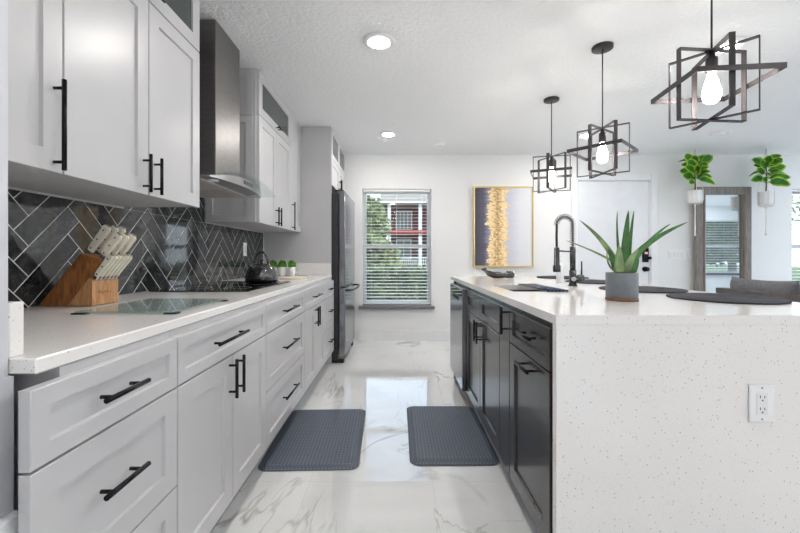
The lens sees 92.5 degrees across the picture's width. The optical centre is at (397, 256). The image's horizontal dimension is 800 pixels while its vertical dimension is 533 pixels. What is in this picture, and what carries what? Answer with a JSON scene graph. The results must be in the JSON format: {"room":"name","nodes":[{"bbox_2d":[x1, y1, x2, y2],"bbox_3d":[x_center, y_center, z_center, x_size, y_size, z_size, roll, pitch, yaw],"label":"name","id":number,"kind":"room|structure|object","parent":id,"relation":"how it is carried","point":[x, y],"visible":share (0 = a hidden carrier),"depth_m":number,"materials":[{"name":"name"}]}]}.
{"room":"kitchen","nodes":[
{"label":"kitchen","id":0,"kind":"room"},
{"bbox_2d":[0,0,7,377],"bbox_3d":[-1.122,-0.115,-1.745,0.800,2.440,4.910,0,0,0],"label":"wall","id":1,"kind":"structure","parent":0,"point":[3,3],"depth_m":0.70,"materials":[{"name":"paint"}]},
{"bbox_2d":[0,376,13,517],"bbox_3d":[-0.717,0.345,0.455,0.010,0.248,0.510,0,0,0],"label":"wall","id":2,"kind":"structure","parent":1,"relation":"attached to","point":[6,383],"depth_m":0.70,"materials":[{"name":"paint"}]},
{"bbox_2d":[0,510,17,532],"bbox_3d":[-0.707,0.787,-0.144,0.030,0.635,1.712,0,0,0],"label":"trim","id":3,"kind":"structure","parent":1,"relation":"attached to","point":[8,522],"depth_m":0.69,"materials":[{"name":"white paint"}]},
{"bbox_2d":[8,186,263,307],"bbox_3d":[-1.447,-0.115,2.870,0.150,2.440,4.300,0,0,0],"label":"wall","id":4,"kind":"structure","parent":0,"point":[13,188],"depth_m":1.67,"materials":[{"name":"white paint"}]},
{"bbox_2d":[8,0,66,173],"bbox_3d":[-1.157,-0.787,0.939,0.415,1.088,0.381,0,0,0],"label":"upper cabinet","id":5,"kind":"object","parent":4,"relation":"attached to","point":[37,90],"visible":1,"depth_m":1.05,"materials":[{"name":"grey paint"}]},
{"bbox_2d":[8,0,199,207],"bbox_3d":[-1.157,-0.787,1.520,0.415,1.088,0.779,0,0,0],"label":"upper cabinet","id":6,"kind":"object","parent":4,"relation":"attached to","point":[131,68],"visible":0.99,"depth_m":1.45,"materials":[{"name":"grey paint"}]},
{"bbox_2d":[8,189,262,307],"bbox_3d":[-1.368,-0.571,2.317,0.007,1.520,3.150,0,0,0],"label":"backsplash","id":7,"kind":"structure","parent":4,"relation":"attached to","point":[173,246],"depth_m":1.97,"materials":[{"name":"black tile"}]},
{"bbox_2d":[243,243,246,255],"bbox_3d":[-1.361,-0.064,3.420,0.007,0.118,0.070,0,0,0],"label":"wall outlet","id":8,"kind":"object","parent":7,"relation":"attached to","point":[244,244],"visible":1,"depth_m":3.41,"materials":[{"name":"white plastic"}]},
{"bbox_2d":[198,20,260,197],"bbox_3d":[-1.109,-0.867,2.317,0.505,0.930,0.773,0,0,0],"label":"range hood","id":9,"kind":"object","parent":4,"relation":"attached to","point":[220,177],"visible":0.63,"depth_m":2.20,"materials":[{"name":"silver metal"}]},
{"bbox_2d":[205,69,289,229],"bbox_3d":[-1.157,-0.787,3.123,0.415,1.088,0.812,0,0,0],"label":"upper cabinet","id":10,"kind":"object","parent":4,"relation":"attached to","point":[264,118],"visible":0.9,"depth_m":2.84,"materials":[{"name":"grey paint"}]},
{"bbox_2d":[253,112,300,232],"bbox_3d":[-1.157,-0.787,3.725,0.415,1.088,0.389,0,0,0],"label":"upper cabinet","id":11,"kind":"object","parent":4,"relation":"attached to","point":[295,128],"visible":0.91,"depth_m":3.73,"materials":[{"name":"grey paint"}]},
{"bbox_2d":[331,128,344,193],"bbox_3d":[-1.002,-1.034,4.424,0.725,0.593,0.952,0,0,0],"label":"upper cabinet","id":12,"kind":"object","parent":4,"relation":"attached to","point":[337,152],"visible":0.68,"depth_m":4.31,"materials":[{"name":"grey paint"}]},
{"bbox_2d":[211,341,538,532],"bbox_3d":[4.064,1.165,0.410,11.472,0.120,9.620,0,0,0],"label":"floor","id":13,"kind":"structure","parent":0,"point":[386,493],"depth_m":1.90,"materials":[{"name":"stone"}]},
{"bbox_2d":[8,331,176,532],"bbox_3d":[-0.991,0.663,0.908,0.750,0.883,0.455,0,0,0],"label":"base cabinet","id":14,"kind":"object","parent":13,"relation":"on","point":[95,437],"visible":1,"depth_m":0.85,"materials":[{"name":"grey paint"}]},
{"bbox_2d":[8,263,331,373],"bbox_3d":[-1.020,0.145,2.317,0.696,0.150,3.208,0,0,0],"label":"countertop","id":15,"kind":"structure","parent":14,"relation":"on","point":[41,339],"depth_m":1.09,"materials":[{"name":"white stone"}]},
{"bbox_2d":[39,254,117,305],"bbox_3d":[-1.244,0.089,1.520,0.236,0.200,0.136,0,0,0],"label":"knife block","id":16,"kind":"object","parent":15,"relation":"on","point":[76,287],"visible":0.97,"depth_m":1.45,"materials":[{"name":"brown wood"}]},
{"bbox_2d":[85,224,110,254],"bbox_3d":[-1.152,-0.065,1.476,0.092,0.118,0.019,0,0,0],"label":"kitchen knife","id":17,"kind":"object","parent":16,"relation":"on","point":[105,229],"visible":1,"depth_m":1.47,"materials":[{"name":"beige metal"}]},
{"bbox_2d":[92,254,113,279],"bbox_3d":[-1.126,0.040,1.466,0.078,0.101,0.015,0,0,0],"label":"steak knife","id":18,"kind":"object","parent":16,"relation":"in","point":[109,258],"visible":1,"depth_m":1.46,"materials":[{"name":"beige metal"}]},
{"bbox_2d":[94,225,118,254],"bbox_3d":[-1.152,-0.065,1.516,0.092,0.118,0.019,0,0,0],"label":"kitchen knife","id":19,"kind":"object","parent":16,"relation":"on","point":[114,229],"visible":0.82,"depth_m":1.51,"materials":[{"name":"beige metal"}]},
{"bbox_2d":[99,254,117,279],"bbox_3d":[-1.126,0.040,1.486,0.078,0.101,0.015,0,0,0],"label":"steak knife","id":20,"kind":"object","parent":16,"relation":"in","point":[115,255],"visible":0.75,"depth_m":1.48,"materials":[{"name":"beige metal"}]},
{"bbox_2d":[99,232,122,258],"bbox_3d":[-1.104,-0.041,1.476,0.082,0.103,0.019,0,0,0],"label":"kitchen knife","id":21,"kind":"object","parent":16,"relation":"in","point":[116,238],"visible":0.98,"depth_m":1.47,"materials":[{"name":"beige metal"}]},
{"bbox_2d":[102,254,121,278],"bbox_3d":[-1.126,0.040,1.507,0.078,0.101,0.015,0,0,0],"label":"steak knife","id":22,"kind":"object","parent":16,"relation":"in","point":[119,255],"visible":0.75,"depth_m":1.50,"materials":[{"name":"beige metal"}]},
{"bbox_2d":[107,254,124,278],"bbox_3d":[-1.126,0.040,1.528,0.078,0.101,0.015,0,0,0],"label":"steak knife","id":23,"kind":"object","parent":16,"relation":"in","point":[123,255],"visible":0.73,"depth_m":1.52,"materials":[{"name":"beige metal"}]},
{"bbox_2d":[110,233,129,253],"bbox_3d":[-1.104,-0.041,1.516,0.082,0.103,0.019,0,0,0],"label":"kitchen knife","id":24,"kind":"object","parent":16,"relation":"in","point":[122,243],"visible":0.66,"depth_m":1.51,"materials":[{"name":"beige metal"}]},
{"bbox_2d":[111,254,128,278],"bbox_3d":[-1.126,0.040,1.548,0.078,0.101,0.015,0,0,0],"label":"steak knife","id":25,"kind":"object","parent":16,"relation":"in","point":[126,255],"visible":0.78,"depth_m":1.54,"materials":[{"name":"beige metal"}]},
{"bbox_2d":[118,226,125,233],"bbox_3d":[-1.152,-0.065,1.556,0.092,0.118,0.019,0,0,0],"label":"kitchen knife","id":26,"kind":"object","parent":16,"relation":"on","point":[122,229],"visible":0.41,"depth_m":1.55,"materials":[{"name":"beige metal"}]},
{"bbox_2d":[114,254,132,278],"bbox_3d":[-1.126,0.040,1.569,0.078,0.101,0.015,0,0,0],"label":"steak knife","id":27,"kind":"object","parent":16,"relation":"in","point":[130,255],"visible":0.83,"depth_m":1.56,"materials":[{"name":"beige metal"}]},
{"bbox_2d":[118,234,136,253],"bbox_3d":[-1.104,-0.041,1.556,0.082,0.103,0.019,0,0,0],"label":"kitchen knife","id":28,"kind":"object","parent":16,"relation":"in","point":[132,237],"visible":0.6,"depth_m":1.55,"materials":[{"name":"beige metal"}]},
{"bbox_2d":[71,298,227,314],"bbox_3d":[-0.896,0.185,1.447,0.341,0.010,0.398,0,0,0],"label":"cutting board","id":29,"kind":"object","parent":15,"relation":"on","point":[151,305],"visible":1,"depth_m":1.41,"materials":[{"name":"clear glass"}]},
{"bbox_2d":[149,281,289,291],"bbox_3d":[-1.067,0.186,2.458,0.535,0.006,0.805,0,0,0],"label":"cooktop","id":30,"kind":"object","parent":15,"relation":"in","point":[218,286],"visible":0.94,"depth_m":2.27,"materials":[{"name":"black glass"}]},
{"bbox_2d":[245,251,277,282],"bbox_3d":[-0.972,0.071,2.740,0.226,0.224,0.226,0,0,-17],"label":"kettle","id":31,"kind":"object","parent":30,"relation":"on","point":[261,272],"visible":1,"depth_m":2.66,"materials":[{"name":"black metal"}]},
{"bbox_2d":[269,260,277,270],"bbox_3d":[-1.211,0.112,3.744,0.084,0.155,0.100,0,0,13],"label":"potted herb","id":32,"kind":"object","parent":15,"relation":"on","point":[272,263],"visible":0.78,"depth_m":3.72,"materials":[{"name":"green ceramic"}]},
{"bbox_2d":[277,260,286,275],"bbox_3d":[-1.125,0.111,3.739,0.092,0.156,0.104,0,0,0],"label":"potted herb","id":33,"kind":"object","parent":15,"relation":"on","point":[282,265],"visible":0.99,"depth_m":3.71,"materials":[{"name":"white ceramic"}]},
{"bbox_2d":[278,267,285,275],"bbox_3d":[-1.125,0.145,3.740,0.078,0.088,0.078,0,0,0],"label":"pot","id":34,"kind":"object","parent":33,"relation":"on","point":[282,270],"depth_m":3.71,"materials":[{"name":"white ceramic"}]},
{"bbox_2d":[287,260,295,275],"bbox_3d":[-1.034,0.112,3.742,0.091,0.154,0.107,0,0,0],"label":"potted herb","id":35,"kind":"object","parent":15,"relation":"on","point":[291,265],"visible":0.98,"depth_m":3.71,"materials":[{"name":"white ceramic"}]},
{"bbox_2d":[287,267,295,275],"bbox_3d":[-1.035,0.145,3.740,0.078,0.088,0.078,0,0,0],"label":"pot","id":36,"kind":"object","parent":35,"relation":"on","point":[291,272],"depth_m":3.71,"materials":[{"name":"white ceramic"}]},
{"bbox_2d":[278,276,306,278],"bbox_3d":[-0.920,0.183,3.280,0.284,0.014,0.199,0,0,0],"label":"serving board","id":37,"kind":"object","parent":15,"relation":"on","point":[285,277],"visible":0.75,"depth_m":3.20,"materials":[{"name":"wood"}]},
{"bbox_2d":[170,301,265,532],"bbox_3d":[-0.991,0.663,1.518,0.750,0.883,0.763,0,0,0],"label":"base cabinet","id":38,"kind":"object","parent":13,"relation":"on","point":[221,387],"visible":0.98,"depth_m":1.40,"materials":[{"name":"grey paint"}]},
{"bbox_2d":[247,288,303,478],"bbox_3d":[-0.991,0.663,2.290,0.750,0.883,0.779,0,0,0],"label":"base cabinet","id":39,"kind":"object","parent":13,"relation":"on","point":[284,334],"visible":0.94,"depth_m":2.21,"materials":[{"name":"grey paint"}]},
{"bbox_2d":[264,127,330,363],"bbox_3d":[-1.024,-0.113,3.935,0.688,2.436,0.024,0,0,0],"label":"panel","id":40,"kind":"object","parent":13,"relation":"on","point":[313,244],"visible":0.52,"depth_m":3.92,"materials":[{"name":"grey paint"}]},
{"bbox_2d":[293,281,323,409],"bbox_3d":[-0.991,0.663,3.047,0.750,0.883,0.734,0,0,0],"label":"base cabinet","id":41,"kind":"object","parent":13,"relation":"on","point":[314,293],"visible":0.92,"depth_m":2.98,"materials":[{"name":"grey paint"}]},
{"bbox_2d":[258,409,365,470],"bbox_3d":[-0.478,1.094,2.362,0.528,0.020,0.780,0,0,-2],"label":"floor mat","id":42,"kind":"object","parent":13,"relation":"on","point":[319,439],"visible":0.95,"depth_m":2.24,"materials":[{"name":"grey plastic"}]},
{"bbox_2d":[315,278,333,377],"bbox_3d":[-0.991,0.663,3.667,0.750,0.883,0.502,0,0,0],"label":"base cabinet","id":43,"kind":"object","parent":13,"relation":"on","point":[328,284],"visible":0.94,"depth_m":3.67,"materials":[{"name":"grey paint"}]},
{"bbox_2d":[331,190,359,362],"bbox_3d":[-0.901,0.205,4.404,0.898,1.800,0.872,0,0,0],"label":"refrigerator","id":44,"kind":"object","parent":13,"relation":"on","point":[342,205],"visible":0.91,"depth_m":3.97,"materials":[{"name":"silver metal"}]},
{"bbox_2d":[407,406,498,465],"bbox_3d":[0.307,1.094,2.415,0.482,0.020,0.790,0,0,0],"label":"floor mat","id":45,"kind":"object","parent":13,"relation":"on","point":[437,435],"visible":1,"depth_m":2.28,"materials":[{"name":"grey plastic"}]},
{"bbox_2d":[450,282,469,390],"bbox_3d":[0.787,0.666,3.132,0.626,0.878,0.640,0,0,0],"label":"dishwasher","id":46,"kind":"object","parent":13,"relation":"on","point":[458,292],"visible":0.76,"depth_m":2.98,"materials":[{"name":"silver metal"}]},
{"bbox_2d":[467,288,507,471],"bbox_3d":[0.809,0.663,2.349,0.681,0.883,0.906,0,0,0],"label":"base cabinet","id":47,"kind":"object","parent":13,"relation":"on","point":[483,310],"visible":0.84,"depth_m":2.24,"materials":[{"name":"black wood"}]},
{"bbox_2d":[500,303,522,500],"bbox_3d":[0.809,0.663,1.812,0.681,0.883,0.167,0,0,0],"label":"base cabinet","id":48,"kind":"object","parent":13,"relation":"on","point":[505,309],"visible":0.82,"depth_m":1.79,"materials":[{"name":"black wood"}]},
{"bbox_2d":[510,307,552,532],"bbox_3d":[0.809,0.663,1.498,0.681,0.883,0.459,0,0,0],"label":"base cabinet","id":49,"kind":"object","parent":13,"relation":"on","point":[531,336],"visible":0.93,"depth_m":1.44,"materials":[{"name":"black wood"}]},
{"bbox_2d":[450,276,799,532],"bbox_3d":[1.086,0.647,2.472,1.148,0.914,2.476,0,0,0],"label":"countertop","id":50,"kind":"structure","parent":13,"relation":"on","point":[653,432],"depth_m":1.23,"materials":[{"name":"white stone"}]},
{"bbox_2d":[481,267,514,277],"bbox_3d":[0.865,0.141,3.290,0.270,0.097,0.139,0,0,0],"label":"decorative dish","id":51,"kind":"object","parent":50,"relation":"on","point":[508,274],"visible":1,"depth_m":3.25,"materials":[{"name":"black ceramic"}]},
{"bbox_2d":[510,290,544,291],"bbox_3d":[0.780,0.327,2.308,0.312,0.212,0.477,0,0,0],"label":"sink","id":52,"kind":"object","parent":50,"relation":"in","point":[510,290],"visible":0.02,"depth_m":2.54,"materials":[{"name":"grey metal"}]},
{"bbox_2d":[518,283,568,291],"bbox_3d":[0.862,0.185,2.307,0.116,0.010,0.514,0,0,0],"label":"drying rack","id":53,"kind":"object","parent":50,"relation":"on","point":[537,286],"visible":1,"depth_m":2.22,"materials":[{"name":"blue metal"}]},
{"bbox_2d":[556,256,563,282],"bbox_3d":[1.175,0.094,2.780,0.061,0.190,0.052,0,0,0],"label":"soap bottle","id":54,"kind":"object","parent":50,"relation":"on","point":[559,275],"visible":0.62,"depth_m":2.76,"materials":[{"name":"white plastic"}]},
{"bbox_2d":[537,276,588,278],"bbox_3d":[1.470,0.186,3.420,0.430,0.008,0.430,0,0,0],"label":"placemat","id":55,"kind":"object","parent":50,"relation":"on","point":[548,277],"visible":0.44,"depth_m":3.33,"materials":[{"name":"grey fabric"}]},
{"bbox_2d":[553,214,584,285],"bbox_3d":[1.101,-0.043,2.466,0.191,0.466,0.081,0,0,16],"label":"faucet","id":56,"kind":"object","parent":50,"relation":"on","point":[573,278],"visible":0.96,"depth_m":2.46,"materials":[{"name":"black metal"}]},
{"bbox_2d":[566,279,604,283],"bbox_3d":[1.470,0.186,2.820,0.430,0.008,0.430,0,0,0],"label":"placemat","id":57,"kind":"object","parent":50,"relation":"on","point":[586,281],"visible":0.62,"depth_m":2.78,"materials":[{"name":"grey fabric"}]},
{"bbox_2d":[568,211,686,301],"bbox_3d":[1.007,-0.008,1.673,0.469,0.395,0.155,0,0,0],"label":"aloe","id":58,"kind":"object","parent":50,"relation":"on","point":[622,284],"visible":1,"depth_m":1.64,"materials":[{"name":"green plant"}]},
{"bbox_2d":[605,272,638,297],"bbox_3d":[0.972,0.122,1.660,0.125,0.106,0.125,0,0,0],"label":"pot","id":59,"kind":"object","parent":58,"relation":"on","point":[617,284],"depth_m":1.61,"materials":[{"name":"grey ceramic"}]},
{"bbox_2d":[599,286,687,292],"bbox_3d":[1.390,0.186,2.185,0.430,0.008,0.430,0,0,0],"label":"placemat","id":60,"kind":"object","parent":50,"relation":"on","point":[642,289],"visible":0.57,"depth_m":2.11,"materials":[{"name":"grey fabric"}]},
{"bbox_2d":[666,293,791,304],"bbox_3d":[1.462,0.186,1.715,0.426,0.008,0.426,0,0,0],"label":"placemat","id":61,"kind":"object","parent":50,"relation":"on","point":[703,297],"visible":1,"depth_m":1.66,"materials":[{"name":"grey fabric"}]},
{"bbox_2d":[748,385,773,421],"bbox_3d":[1.169,0.472,1.230,0.080,0.121,0.008,0,0,0],"label":"wall outlet","id":62,"kind":"object","parent":50,"relation":"attached to","point":[760,397],"visible":1,"depth_m":1.23,"materials":[{"name":"white plastic"}]},
{"bbox_2d":[757,393,767,414],"bbox_3d":[1.169,0.472,1.227,0.035,0.070,0.002,0,0,0],"label":"socket","id":63,"kind":"object","parent":62,"relation":"attached to","point":[762,398],"depth_m":1.23,"materials":[{"name":"white plastic"}]},
{"bbox_2d":[694,187,751,292],"bbox_3d":[4.194,0.105,4.937,0.703,2.000,0.056,0,0,0],"label":"mirror","id":64,"kind":"object","parent":13,"relation":"on","point":[723,238],"visible":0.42,"depth_m":4.94,"materials":[{"name":"grey wood"}]},
{"bbox_2d":[706,195,741,292],"bbox_3d":[4.194,0.105,4.948,0.513,1.820,0.014,0,0,0],"label":"mirror glass","id":65,"kind":"object","parent":64,"relation":"on","point":[723,212],"depth_m":4.94,"materials":[{"name":"white"}]},
{"bbox_2d":[716,288,799,302],"bbox_3d":[3.873,0.717,2.785,0.975,0.774,2.590,0,0,0],"label":"sofa","id":66,"kind":"object","parent":13,"relation":"on","point":[792,297],"visible":0.06,"depth_m":3.59,"materials":[{"name":"grey fabric"}]},
{"bbox_2d":[730,277,799,294],"bbox_3d":[3.552,0.386,3.725,0.172,0.350,0.690,0,0,0],"label":"sofa cushion","id":67,"kind":"object","parent":66,"relation":"on","point":[787,287],"visible":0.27,"depth_m":3.61,"materials":[{"name":"grey fabric"}]},
{"bbox_2d":[200,0,799,154],"bbox_3d":[4.064,-1.410,0.410,11.472,0.150,9.620,0,0,0],"label":"ceiling","id":68,"kind":"structure","parent":0,"point":[473,77],"depth_m":2.75,"materials":[{"name":"white paint"}]},
{"bbox_2d":[363,31,394,49],"bbox_3d":[-0.115,-1.323,2.370,0.200,0.023,0.200,0,0,0],"label":"recessed light","id":69,"kind":"object","parent":68,"relation":"in","point":[379,40],"visible":1,"depth_m":2.34,"materials":[{"name":"white plastic"}]},
{"bbox_2d":[379,131,396,136],"bbox_3d":[-0.100,-1.323,4.165,0.200,0.023,0.200,0,0,0],"label":"recessed light","id":70,"kind":"object","parent":68,"relation":"in","point":[383,133],"visible":1,"depth_m":4.13,"materials":[{"name":"white plastic"}]},
{"bbox_2d":[435,142,444,146],"bbox_3d":[0.500,-1.319,4.520,0.112,0.031,0.112,0,0,0],"label":"smoke detector","id":71,"kind":"object","parent":68,"relation":"attached to","point":[438,144],"visible":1,"depth_m":4.48,"materials":[{"name":"white plastic"}]},
{"bbox_2d":[530,96,571,192],"bbox_3d":[1.305,-0.944,3.246,0.316,0.781,0.316,0,0,24],"label":"pendant light","id":72,"kind":"object","parent":68,"relation":"hanging from","point":[551,176],"visible":1,"depth_m":3.22,"materials":[{"name":"brown metal"}]},
{"bbox_2d":[549,157,553,167],"bbox_3d":[1.305,-0.799,3.246,0.042,0.085,0.042,0,0,0],"label":"socket","id":73,"kind":"object","parent":72,"relation":"attached to","point":[551,162],"depth_m":3.23,"materials":[{"name":"brown metal"}]},
{"bbox_2d":[576,132,596,137],"bbox_3d":[2.070,-1.323,4.200,0.200,0.023,0.200,0,0,0],"label":"recessed light","id":74,"kind":"object","parent":68,"relation":"in","point":[585,134],"visible":0.65,"depth_m":4.18,"materials":[{"name":"white plastic"}]},
{"bbox_2d":[567,41,637,178],"bbox_3d":[1.303,-0.928,2.435,0.316,0.813,0.316,0,0,-43],"label":"pendant light","id":75,"kind":"object","parent":68,"relation":"hanging from","point":[602,156],"visible":1,"depth_m":2.41,"materials":[{"name":"brown metal"}]},
{"bbox_2d":[599,129,605,142],"bbox_3d":[1.303,-0.767,2.435,0.042,0.085,0.042,0,0,0],"label":"socket","id":76,"kind":"object","parent":75,"relation":"attached to","point":[602,135],"depth_m":2.42,"materials":[{"name":"brown metal"}]},
{"bbox_2d":[678,150,715,235],"bbox_3d":[3.697,-0.795,4.720,0.360,1.080,0.290,0,0,12],"label":"hanging plant","id":77,"kind":"object","parent":68,"relation":"hanging from","point":[695,167],"visible":1,"depth_m":4.71,"materials":[{"name":"green plant"}]},
{"bbox_2d":[651,0,786,130],"bbox_3d":[1.318,-0.951,1.607,0.316,0.766,0.316,0,0,6],"label":"pendant light","id":78,"kind":"object","parent":68,"relation":"hanging from","point":[711,93],"visible":1,"depth_m":1.59,"materials":[{"name":"brown metal"}]},
{"bbox_2d":[705,51,717,73],"bbox_3d":[1.318,-0.815,1.607,0.042,0.085,0.042,0,0,0],"label":"socket","id":79,"kind":"object","parent":78,"relation":"attached to","point":[712,59],"depth_m":1.60,"materials":[{"name":"brown metal"}]},
{"bbox_2d":[708,130,731,135],"bbox_3d":[3.480,-1.323,4.130,0.200,0.023,0.200,0,0,0],"label":"recessed light","id":80,"kind":"object","parent":68,"relation":"in","point":[721,132],"visible":1,"depth_m":4.10,"materials":[{"name":"white plastic"}]},
{"bbox_2d":[713,36,748,53],"bbox_3d":[2.090,-1.323,2.420,0.200,0.023,0.200,0,0,0],"label":"recessed light","id":81,"kind":"object","parent":68,"relation":"in","point":[738,46],"visible":0.27,"depth_m":2.39,"materials":[{"name":"white plastic"}]},
{"bbox_2d":[749,150,790,234],"bbox_3d":[4.595,-0.800,4.727,0.380,1.070,0.348,0,0,38],"label":"hanging plant","id":82,"kind":"object","parent":68,"relation":"hanging from","point":[766,198],"visible":1,"depth_m":4.70,"materials":[{"name":"green plant"}]},
{"bbox_2d":[345,155,799,340],"bbox_3d":[4.039,-0.115,5.100,11.122,2.440,0.160,0,0,0],"label":"wall","id":83,"kind":"structure","parent":0,"point":[451,180],"depth_m":5.02,"materials":[{"name":"white paint"}]},
{"bbox_2d":[358,192,434,308],"bbox_3d":[-0.011,-0.100,5.067,0.992,1.575,0.195,0,0,0],"label":"window","id":84,"kind":"structure","parent":83,"relation":"in","point":[364,306],"depth_m":5.12,"materials":[{"name":"white plastic"}]},
{"bbox_2d":[363,189,429,303],"bbox_3d":[-0.011,-0.126,5.065,0.878,1.514,0.060,0,0,0],"label":"window blind","id":85,"kind":"object","parent":84,"relation":"attached to","point":[364,190],"visible":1,"depth_m":5.04,"materials":[{"name":"white plastic"}]},
{"bbox_2d":[359,330,449,340],"bbox_3d":[0.884,1.034,5.012,2.768,0.142,0.016,0,0,0],"label":"baseboard","id":86,"kind":"structure","parent":83,"relation":"attached to","point":[364,335],"depth_m":5.00,"materials":[{"name":"white paint"}]},
{"bbox_2d":[473,186,533,266],"bbox_3d":[1.379,-0.387,4.997,0.778,1.049,0.044,0,0,0],"label":"framed picture","id":87,"kind":"object","parent":83,"relation":"attached to","point":[503,216],"visible":0.98,"depth_m":4.99,"materials":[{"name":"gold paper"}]},
{"bbox_2d":[571,174,657,285],"bbox_3d":[2.835,0.013,5.061,1.130,2.185,0.238,0,0,0],"label":"door","id":88,"kind":"structure","parent":83,"relation":"in","point":[595,202],"depth_m":5.03,"materials":[{"name":"white paint"}]},
{"bbox_2d":[668,250,683,258],"bbox_3d":[3.643,-0.026,5.014,0.196,0.105,0.010,0,0,0],"label":"light switch","id":89,"kind":"object","parent":83,"relation":"attached to","point":[672,254],"visible":1,"depth_m":5.01,"materials":[{"name":"white plastic"}]},
{"bbox_2d":[687,249,691,257],"bbox_3d":[3.822,-0.040,5.008,0.055,0.120,0.023,0,0,0],"label":"light switch","id":90,"kind":"object","parent":83,"relation":"attached to","point":[689,251],"visible":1,"depth_m":5.00,"materials":[{"name":"white plastic"}]},
{"bbox_2d":[792,192,799,248],"bbox_3d":[5.785,-0.100,5.067,1.320,1.575,0.195,0,0,0],"label":"window","id":91,"kind":"structure","parent":83,"relation":"in","point":[792,192],"depth_m":5.12,"materials":[{"name":"white plastic"}]},
{"bbox_2d":[792,189,799,280],"bbox_3d":[5.785,-0.126,5.065,1.206,1.514,0.060,0,0,0],"label":"window blind","id":92,"kind":"object","parent":91,"relation":"attached to","point":[793,190],"visible":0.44,"depth_m":5.04,"materials":[{"name":"white plastic"}]},
{"label":"outside","id":93,"kind":"structure","parent":0,"visible":0},
{"bbox_2d":[792,266,799,279],"bbox_3d":[5.000,1.315,42.635,90.000,0.180,74.730,0,0,0],"label":"ground","id":94,"kind":"structure","parent":93,"point":[794,273],"depth_m":27.60,"materials":[{"name":"green plant"}]},
{"bbox_2d":[367,195,391,238],"bbox_3d":[-1.640,-1.048,20.828,2.482,4.555,2.508,0,0,30],"label":"tree","id":95,"kind":"object","parent":94,"relation":"on","point":[371,206],"visible":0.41,"depth_m":20.32,"materials":[{"name":"green plant"}]},
{"bbox_2d":[367,235,403,269],"bbox_3d":[-0.737,0.194,15.035,1.973,2.081,2.041,0,0,0],"label":"tree","id":96,"kind":"object","parent":94,"relation":"on","point":[370,252],"visible":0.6,"depth_m":14.48,"materials":[{"name":"green plant"}]},
{"bbox_2d":[367,264,426,299],"bbox_3d":[1.500,0.723,10.243,13.089,1.088,1.232,0,0,0],"label":"hedge","id":97,"kind":"object","parent":94,"relation":"on","point":[369,273],"visible":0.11,"depth_m":9.85,"materials":[{"name":"green plant"}]},
{"bbox_2d":[380,194,426,268],"bbox_3d":[4.150,-3.035,29.470,10.500,8.520,11.460,0,0,0],"label":"house","id":98,"kind":"structure","parent":94,"relation":"on","point":[389,206],"depth_m":25.92,"materials":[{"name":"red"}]},
{"bbox_2d":[792,195,799,226],"bbox_3d":[11.438,-1.115,13.920,4.972,4.689,4.814,0,0,0],"label":"tree","id":99,"kind":"object","parent":94,"relation":"on","point":[796,203],"visible":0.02,"depth_m":12.73,"materials":[{"name":"green plant"}]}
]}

